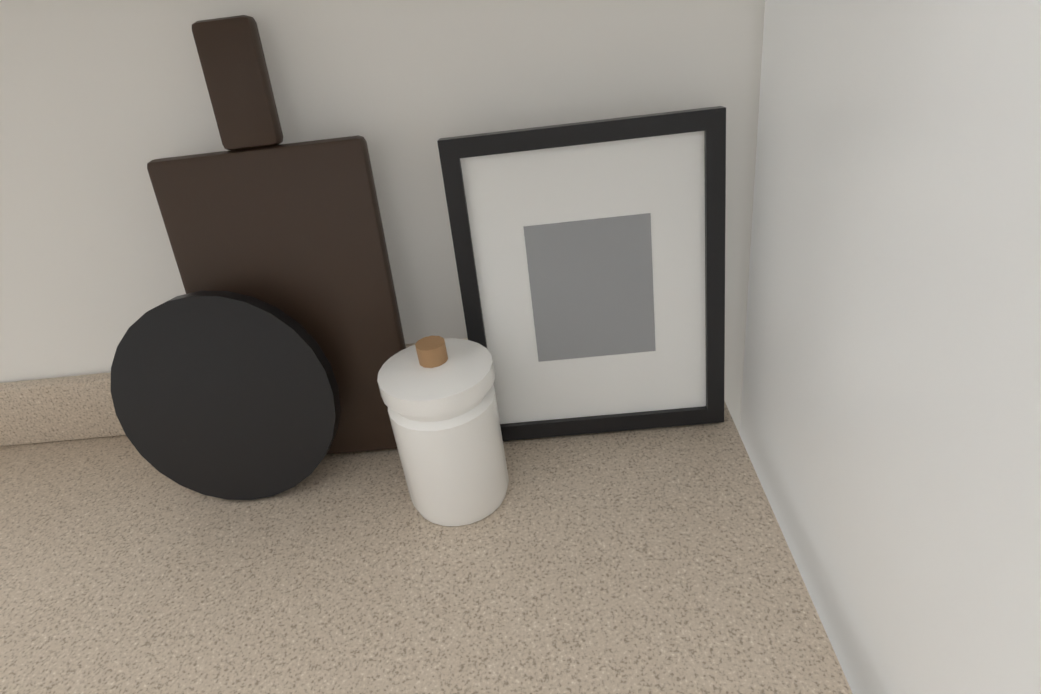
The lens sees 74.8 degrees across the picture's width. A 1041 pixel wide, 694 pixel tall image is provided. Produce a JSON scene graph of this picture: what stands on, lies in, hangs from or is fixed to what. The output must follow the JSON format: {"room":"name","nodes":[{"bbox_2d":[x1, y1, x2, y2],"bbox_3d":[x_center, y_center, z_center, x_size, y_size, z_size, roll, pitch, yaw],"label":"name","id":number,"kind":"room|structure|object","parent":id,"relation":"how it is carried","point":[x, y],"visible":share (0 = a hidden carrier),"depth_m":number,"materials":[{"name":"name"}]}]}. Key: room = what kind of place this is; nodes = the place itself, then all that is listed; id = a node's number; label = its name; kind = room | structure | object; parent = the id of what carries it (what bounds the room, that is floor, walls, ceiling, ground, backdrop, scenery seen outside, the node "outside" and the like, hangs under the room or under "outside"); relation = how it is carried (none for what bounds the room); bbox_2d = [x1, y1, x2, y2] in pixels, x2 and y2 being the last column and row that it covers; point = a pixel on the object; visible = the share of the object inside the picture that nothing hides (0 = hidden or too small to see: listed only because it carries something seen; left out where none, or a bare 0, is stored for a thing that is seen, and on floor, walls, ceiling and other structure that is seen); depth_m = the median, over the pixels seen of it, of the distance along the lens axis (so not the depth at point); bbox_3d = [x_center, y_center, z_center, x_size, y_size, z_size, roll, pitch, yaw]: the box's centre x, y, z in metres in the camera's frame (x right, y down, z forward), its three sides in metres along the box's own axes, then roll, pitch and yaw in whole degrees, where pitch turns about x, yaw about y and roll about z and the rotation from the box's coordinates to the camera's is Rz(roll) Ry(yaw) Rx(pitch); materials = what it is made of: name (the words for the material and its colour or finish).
{"room":"kitchen","nodes":[
{"label":"kitchen","id":0,"kind":"room"},
{"bbox_2d":[0,0,764,431],"bbox_3d":[-0.903,1.196,-1.810,8.525,2.646,6.100,-5,30,4],"label":"wall","id":1,"kind":"structure","parent":0,"point":[102,102],"depth_m":0.60,"materials":[{"name":"white paint"}]},
{"bbox_2d":[0,338,467,433],"bbox_3d":[-1.167,0.131,0.799,2.764,0.075,0.019,-5,30,4],"label":"backsplash","id":2,"kind":"structure","parent":1,"relation":"attached to","point":[70,402],"depth_m":0.74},
{"bbox_3d":[-0.747,2.373,-1.122,8.525,0.100,6.100,-5,30,4],"label":"floor","id":3,"kind":"structure","parent":0,"visible":0},
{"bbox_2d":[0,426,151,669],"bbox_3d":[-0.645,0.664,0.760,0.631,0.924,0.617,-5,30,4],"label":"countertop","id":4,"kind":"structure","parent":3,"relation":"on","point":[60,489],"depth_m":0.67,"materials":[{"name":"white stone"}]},
{"bbox_2d":[0,400,852,693],"bbox_3d":[-0.036,0.606,0.720,0.595,0.924,0.617,-5,30,4],"label":"countertop","id":5,"kind":"structure","parent":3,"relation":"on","point":[656,560],"depth_m":0.53,"materials":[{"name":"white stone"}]},
{"bbox_2d":[111,15,405,499],"bbox_3d":[-0.247,-0.060,0.595,0.255,0.398,0.130,-5,30,4],"label":"cutting boards","id":6,"kind":"object","parent":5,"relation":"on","point":[259,354],"visible":0.96,"depth_m":0.60,"materials":[{"name":"brown wood"}]},
{"bbox_2d":[377,336,508,525],"bbox_3d":[-0.063,0.065,0.579,0.094,0.158,0.094,-5,30,4],"label":"canister","id":7,"kind":"object","parent":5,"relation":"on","point":[438,396],"visible":1,"depth_m":0.55,"materials":[{"name":"white ceramic"}]},
{"bbox_2d":[437,106,725,440],"bbox_3d":[0.065,-0.052,0.618,0.235,0.290,0.053,-5,30,4],"label":"photo frame","id":8,"kind":"object","parent":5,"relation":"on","point":[590,259],"visible":0.9,"depth_m":0.60,"materials":[{"name":"black plastic"}]},
{"bbox_2d":[739,0,1040,693],"bbox_3d":[0.707,0.242,0.400,0.950,1.700,0.735,-5,30,4],"label":"wall","id":9,"kind":"structure","parent":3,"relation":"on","point":[890,426],"depth_m":0.36,"materials":[{"name":"white paint"}]}
]}

